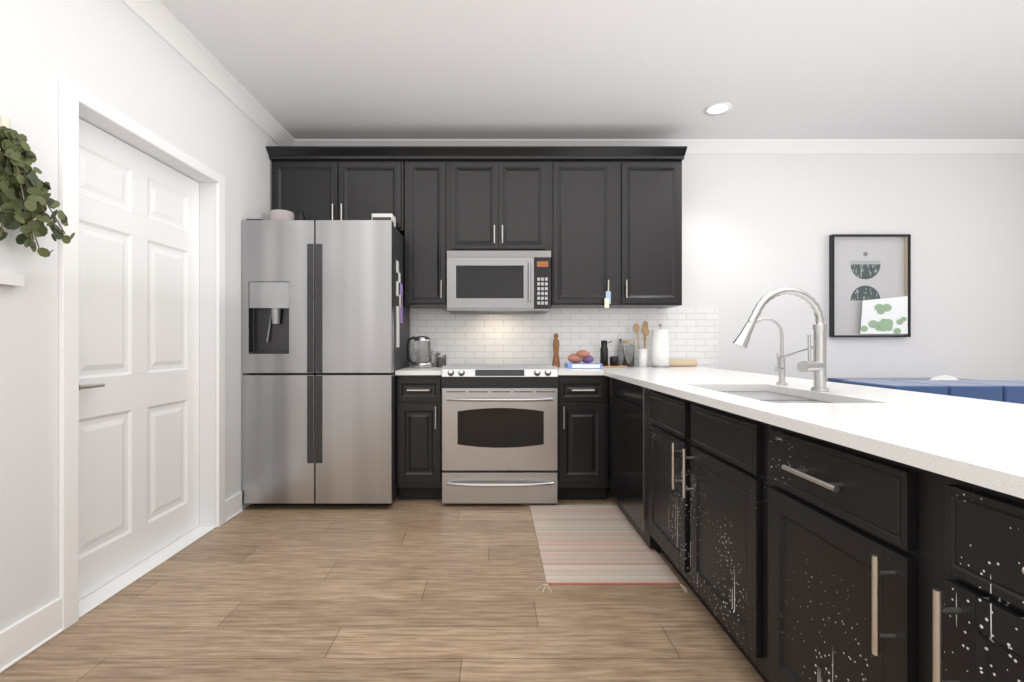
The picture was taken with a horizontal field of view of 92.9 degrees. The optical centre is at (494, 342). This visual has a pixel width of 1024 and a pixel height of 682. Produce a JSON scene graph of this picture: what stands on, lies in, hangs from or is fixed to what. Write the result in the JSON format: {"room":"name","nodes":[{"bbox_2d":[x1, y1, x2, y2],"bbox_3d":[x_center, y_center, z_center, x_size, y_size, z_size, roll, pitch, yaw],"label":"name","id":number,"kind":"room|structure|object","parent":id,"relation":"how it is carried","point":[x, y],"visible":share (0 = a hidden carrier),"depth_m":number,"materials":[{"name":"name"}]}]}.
{"room":"kitchen","nodes":[
{"label":"kitchen","id":0,"kind":"room"},
{"bbox_2d":[0,0,278,630],"bbox_3d":[-1.730,-0.250,0.427,0.200,2.660,7.255,0,0,0],"label":"wall","id":1,"kind":"structure","parent":0,"point":[120,56],"depth_m":1.87,"materials":[{"name":"white paint"}]},
{"bbox_2d":[0,117,74,285],"bbox_3d":[-1.543,-0.463,1.618,0.169,0.542,0.216,0,0,0],"label":"hanging plant","id":2,"kind":"object","parent":1,"relation":"hanging from","point":[25,198],"visible":1,"depth_m":1.59,"materials":[{"name":"green plant"}]},
{"bbox_2d":[0,491,242,672],"bbox_3d":[-1.620,1.015,0.061,0.020,0.130,6.123,0,0,0],"label":"baseboard","id":3,"kind":"structure","parent":1,"relation":"attached to","point":[22,638],"depth_m":1.71,"materials":[{"name":"white paint"}]},
{"bbox_2d":[79,118,198,599],"bbox_3d":[-1.713,0.068,2.370,0.105,2.008,0.954,0,0,0],"label":"entry door","id":4,"kind":"structure","parent":1,"relation":"in","point":[138,356],"depth_m":2.33,"materials":[{"name":"white paint"}]},
{"bbox_2d":[59,77,224,630],"bbox_3d":[-1.706,0.043,2.370,0.188,2.075,1.100,0,0,0],"label":"door frame","id":5,"kind":"structure","parent":1,"relation":"attached to","point":[74,608],"depth_m":1.87,"materials":[{"name":"white paint"}]},
{"bbox_2d":[121,0,296,145],"bbox_3d":[-1.588,-1.538,0.427,0.085,0.085,6.855,0,0,0],"label":"crown molding","id":6,"kind":"structure","parent":1,"relation":"attached to","point":[161,20],"depth_m":2.66,"materials":[{"name":"white paint"}]},
{"bbox_2d":[0,484,764,681],"bbox_3d":[1.535,1.110,0.427,7.130,0.060,7.255,0,0,0],"label":"floor","id":7,"kind":"structure","parent":0,"point":[397,590],"depth_m":1.93,"materials":[{"name":"brown wood"}]},
{"bbox_2d":[242,219,409,505],"bbox_3d":[-1.141,0.139,3.478,0.968,1.883,0.694,0,0,0],"label":"refrigerator","id":8,"kind":"object","parent":7,"relation":"on","point":[325,323],"visible":1,"depth_m":3.13,"materials":[{"name":"grey metal"}]},
{"bbox_2d":[269,209,294,219],"bbox_3d":[-1.490,-0.863,3.420,0.170,0.118,0.170,0,0,0],"label":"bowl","id":9,"kind":"object","parent":8,"relation":"on","point":[277,214],"visible":0.52,"depth_m":3.35,"materials":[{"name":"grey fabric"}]},
{"bbox_2d":[296,210,304,219],"bbox_3d":[-1.360,-0.869,3.420,0.060,0.130,0.060,0,0,0],"label":"bottle","id":10,"kind":"object","parent":8,"relation":"on","point":[300,215],"visible":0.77,"depth_m":3.40,"materials":[{"name":"black plastic"}]},
{"bbox_2d":[372,214,395,226],"bbox_3d":[-0.770,-0.846,3.400,0.140,0.085,0.121,0,0,0],"label":"box","id":11,"kind":"object","parent":8,"relation":"on","point":[385,216],"visible":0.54,"depth_m":3.34,"materials":[{"name":"white"}]},
{"bbox_2d":[397,375,442,499],"bbox_3d":[-0.503,0.648,3.554,0.305,0.864,0.598,0,0,0],"label":"base cabinet","id":12,"kind":"object","parent":7,"relation":"on","point":[419,397],"depth_m":3.26,"materials":[{"name":"black wood"}]},
{"bbox_2d":[395,366,442,374],"bbox_3d":[-0.502,0.200,3.541,0.311,0.030,0.610,0,0,0],"label":"countertop","id":13,"kind":"structure","parent":12,"relation":"on","point":[409,370],"depth_m":3.24,"materials":[{"name":"white stone"}]},
{"bbox_2d":[406,336,432,367],"bbox_3d":[-0.551,0.066,3.620,0.189,0.236,0.156,0,0,0],"label":"kettle","id":14,"kind":"object","parent":13,"relation":"on","point":[422,353],"visible":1,"depth_m":3.57,"materials":[{"name":"silver metal"}]},
{"bbox_2d":[431,351,438,366],"bbox_3d":[-0.470,0.123,3.760,0.090,0.122,0.088,0,0,0],"label":"glass canister","id":15,"kind":"object","parent":13,"relation":"on","point":[434,357],"visible":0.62,"depth_m":3.72,"materials":[{"name":"white"}]},
{"bbox_2d":[437,353,445,366],"bbox_3d":[-0.400,0.132,3.700,0.076,0.105,0.074,0,0,0],"label":"jar","id":16,"kind":"object","parent":13,"relation":"on","point":[441,359],"visible":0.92,"depth_m":3.67,"materials":[{"name":"beige"}]},
{"bbox_2d":[442,365,557,502],"bbox_3d":[0.037,0.604,3.488,0.761,0.903,0.711,0,0,0],"label":"range","id":17,"kind":"object","parent":7,"relation":"on","point":[499,433],"visible":1,"depth_m":3.19,"materials":[{"name":"grey metal"}]},
{"bbox_2d":[556,375,607,499],"bbox_3d":[0.598,0.648,3.554,0.344,0.864,0.598,0,0,0],"label":"base cabinet","id":18,"kind":"object","parent":7,"relation":"on","point":[582,437],"depth_m":3.26,"materials":[{"name":"black wood"}]},
{"bbox_2d":[557,366,602,374],"bbox_3d":[0.572,0.200,3.541,0.302,0.030,0.610,0,0,0],"label":"countertop","id":19,"kind":"structure","parent":18,"relation":"on","point":[561,370],"depth_m":3.24,"materials":[{"name":"white stone"}]},
{"bbox_2d":[552,333,559,366],"bbox_3d":[0.475,0.056,3.720,0.060,0.257,0.060,0,0,0],"label":"pepper mill","id":20,"kind":"object","parent":19,"relation":"on","point":[556,359],"visible":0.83,"depth_m":3.70,"materials":[{"name":"brown wood"}]},
{"bbox_2d":[565,350,601,368],"bbox_3d":[0.655,0.118,3.578,0.250,0.134,0.165,0,0,0],"label":"bag","id":21,"kind":"object","parent":19,"relation":"on","point":[585,357],"visible":1,"depth_m":3.53,"materials":[{"name":"food"}]},
{"bbox_2d":[521,503,687,592],"bbox_3d":[0.513,1.075,2.695,0.665,0.008,1.190,0,0,0],"label":"rug","id":22,"kind":"object","parent":7,"relation":"on","point":[592,544],"visible":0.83,"depth_m":2.52,"materials":[{"name":"beige fabric"}]},
{"bbox_2d":[608,377,612,489],"bbox_3d":[1.086,0.648,3.523,0.628,0.864,0.661,0,0,0],"label":"base cabinet","id":23,"kind":"object","parent":7,"relation":"on","point":[610,380],"depth_m":3.34,"materials":[{"name":"black wood"}]},
{"bbox_2d":[611,378,660,552],"bbox_3d":[1.073,0.649,2.844,0.614,0.861,0.692,0,0,0],"label":"dishwasher","id":24,"kind":"object","parent":7,"relation":"on","point":[629,445],"visible":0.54,"depth_m":2.73,"materials":[{"name":"black metal"}]},
{"bbox_2d":[648,389,739,554],"bbox_3d":[1.086,0.648,2.349,0.628,0.864,0.296,0,0,0],"label":"base cabinet","id":25,"kind":"object","parent":7,"relation":"on","point":[670,417],"depth_m":2.17,"materials":[{"name":"black wood"}]},
{"bbox_2d":[664,441,751,664],"bbox_3d":[1.086,0.770,1.817,0.628,0.620,0.766,0,0,0],"label":"base cabinet","id":26,"kind":"object","parent":7,"relation":"on","point":[708,516],"depth_m":1.73,"materials":[{"name":"black wood"}]},
{"bbox_2d":[740,415,907,681],"bbox_3d":[1.086,0.648,1.181,0.628,0.864,0.617,0,0,0],"label":"base cabinet","id":27,"kind":"object","parent":7,"relation":"on","point":[791,556],"depth_m":1.14,"materials":[{"name":"black wood"}]},
{"bbox_2d":[603,366,1023,498],"bbox_3d":[1.164,0.300,2.008,0.870,0.230,3.676,0,0,0],"label":"countertop","id":28,"kind":"structure","parent":27,"relation":"on","point":[979,442],"depth_m":1.24,"materials":[{"name":"white stone"}]},
{"bbox_2d":[602,365,626,367],"bbox_3d":[0.890,0.178,3.690,0.200,0.012,0.140,0,0,0],"label":"wood tray","id":29,"kind":"object","parent":28,"relation":"on","point":[618,366],"visible":0.67,"depth_m":3.62,"materials":[{"name":"brown wood"}]},
{"bbox_2d":[600,340,611,365],"bbox_3d":[0.851,0.076,3.690,0.092,0.192,0.058,0,0,0],"label":"coffee grinder","id":30,"kind":"object","parent":29,"relation":"on","point":[604,355],"visible":0.96,"depth_m":3.67,"materials":[{"name":"black plastic"}]},
{"bbox_2d":[610,356,617,365],"bbox_3d":[0.910,0.136,3.690,0.064,0.072,0.062,0,0,0],"label":"jar","id":31,"kind":"object","parent":29,"relation":"on","point":[613,360],"visible":1,"depth_m":3.66,"materials":[{"name":"glass"}]},
{"bbox_2d":[617,339,622,364],"bbox_3d":[0.985,0.076,3.790,0.052,0.216,0.052,0,0,0],"label":"glass bottle","id":32,"kind":"object","parent":29,"relation":"on","point":[620,354],"visible":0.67,"depth_m":3.77,"materials":[{"name":"white"}]},
{"bbox_2d":[623,341,634,366],"bbox_3d":[1.045,0.083,3.770,0.086,0.202,0.084,0,0,0],"label":"jar","id":33,"kind":"object","parent":28,"relation":"on","point":[628,353],"visible":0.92,"depth_m":3.73,"materials":[{"name":"clear glass"}]},
{"bbox_2d":[634,321,648,366],"bbox_3d":[1.124,0.007,3.720,0.116,0.355,0.068,0,0,0],"label":"utensil holder","id":34,"kind":"object","parent":28,"relation":"on","point":[642,357],"visible":1,"depth_m":3.71,"materials":[{"name":"white ceramic"}]},
{"bbox_2d":[651,324,669,367],"bbox_3d":[1.255,0.019,3.670,0.140,0.330,0.138,0,0,0],"label":"paper towel","id":35,"kind":"object","parent":28,"relation":"on","point":[660,347],"visible":1,"depth_m":3.62,"materials":[{"name":"white paper"}]},
{"bbox_2d":[669,359,697,365],"bbox_3d":[1.455,0.156,3.800,0.250,0.054,0.055,0,0,0],"label":"rolled mat","id":36,"kind":"object","parent":28,"relation":"on","point":[683,362],"visible":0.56,"depth_m":3.77,"materials":[{"name":"beige fabric"}]},
{"bbox_2d":[732,287,828,391],"bbox_3d":[1.110,-0.015,1.990,0.375,0.399,0.374,0,0,0],"label":"faucet","id":37,"kind":"object","parent":28,"relation":"on","point":[816,366],"visible":1,"depth_m":1.86,"materials":[{"name":"silver metal"}]},
{"bbox_2d":[828,375,974,382],"bbox_3d":[3.125,0.655,3.393,0.990,0.850,0.885,0,0,0],"label":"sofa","id":38,"kind":"object","parent":7,"relation":"on","point":[941,377],"visible":0.02,"depth_m":3.66,"materials":[{"name":"white fabric"}]},
{"bbox_2d":[842,380,1023,403],"bbox_3d":[2.715,0.630,2.495,2.070,0.900,0.910,0,0,0],"label":"sofa","id":39,"kind":"object","parent":7,"relation":"on","point":[1010,391],"visible":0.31,"depth_m":2.04,"materials":[{"name":"blue fabric"}]},
{"bbox_2d":[908,465,1023,681],"bbox_3d":[1.086,0.648,0.536,0.628,0.864,0.672,0,0,0],"label":"base cabinet","id":40,"kind":"object","parent":7,"relation":"on","point":[966,540],"depth_m":0.80,"materials":[{"name":"black wood"}]},
{"bbox_2d":[159,0,1023,138],"bbox_3d":[1.535,-1.620,0.427,7.130,0.080,7.255,0,0,0],"label":"ceiling","id":41,"kind":"structure","parent":0,"point":[610,69],"depth_m":2.78,"materials":[{"name":"white paint"}]},
{"bbox_2d":[704,102,731,115],"bbox_3d":[1.510,-1.576,3.280,0.176,0.006,0.176,0,0,0],"label":"recessed light","id":42,"kind":"object","parent":41,"relation":"in","point":[718,109],"visible":1,"depth_m":3.28,"materials":[{"name":"white paint"}]},
{"bbox_2d":[410,154,1023,380],"bbox_3d":[1.635,-0.250,3.955,6.930,2.660,0.200,0,0,0],"label":"wall","id":43,"kind":"structure","parent":0,"point":[756,228],"depth_m":3.85,"materials":[{"name":"white paint"}]},
{"bbox_2d":[268,154,405,234],"bbox_3d":[-1.140,-1.086,3.688,0.960,0.532,0.331,0,0,0],"label":"upper cabinet","id":44,"kind":"object","parent":43,"relation":"attached to","point":[322,186],"depth_m":3.53,"materials":[{"name":"black wood"}]},
{"bbox_2d":[402,154,449,307],"bbox_3d":[-0.499,-0.813,3.688,0.305,1.078,0.331,0,0,0],"label":"upper cabinet","id":45,"kind":"object","parent":43,"relation":"attached to","point":[426,235],"depth_m":3.53,"materials":[{"name":"black wood"}]},
{"bbox_2d":[450,154,553,253],"bbox_3d":[0.038,-1.004,3.688,0.769,0.696,0.331,0,0,0],"label":"upper cabinet","id":46,"kind":"object","parent":43,"relation":"attached to","point":[499,202],"depth_m":3.53,"materials":[{"name":"black wood"}]},
{"bbox_2d":[447,251,550,313],"bbox_3d":[0.035,-0.444,3.634,0.740,0.423,0.436,0,0,0],"label":"microwave","id":47,"kind":"object","parent":46,"relation":"attached to","point":[498,282],"visible":1,"depth_m":3.46,"materials":[{"name":"grey metal"}]},
{"bbox_2d":[411,308,717,368],"bbox_3d":[0.557,-0.037,3.851,2.425,0.485,0.008,0,0,0],"label":"backsplash","id":48,"kind":"structure","parent":43,"relation":"attached to","point":[492,339],"depth_m":3.85,"materials":[{"name":"tile"}]},
{"bbox_2d":[551,154,617,307],"bbox_3d":[0.655,-0.813,3.688,0.467,1.078,0.331,0,0,0],"label":"upper cabinet","id":49,"kind":"object","parent":43,"relation":"attached to","point":[594,220],"depth_m":3.53,"materials":[{"name":"black wood"}]},
{"bbox_2d":[604,282,610,307],"bbox_3d":[0.812,-0.350,3.481,0.045,0.200,0.009,0,0,0],"label":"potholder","id":50,"kind":"object","parent":49,"relation":"hanging from","point":[607,300],"visible":0.96,"depth_m":3.48,"materials":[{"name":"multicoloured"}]},
{"bbox_2d":[614,154,684,307],"bbox_3d":[1.130,-0.813,3.688,0.481,1.078,0.331,0,0,0],"label":"upper cabinet","id":51,"kind":"object","parent":43,"relation":"attached to","point":[649,185],"depth_m":3.53,"materials":[{"name":"black wood"}]},
{"bbox_2d":[297,139,1023,153],"bbox_3d":[1.680,-1.538,3.812,6.440,0.085,0.085,0,0,0],"label":"crown molding","id":52,"kind":"structure","parent":43,"relation":"attached to","point":[694,146],"depth_m":3.79,"materials":[{"name":"white paint"}]},
{"bbox_2d":[829,234,910,336],"bbox_3d":[2.955,-0.448,3.828,0.610,0.804,0.046,0,0,0],"label":"picture frame","id":53,"kind":"object","parent":43,"relation":"attached to","point":[869,285],"visible":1,"depth_m":3.85,"materials":[{"name":"white paper"}]}
]}

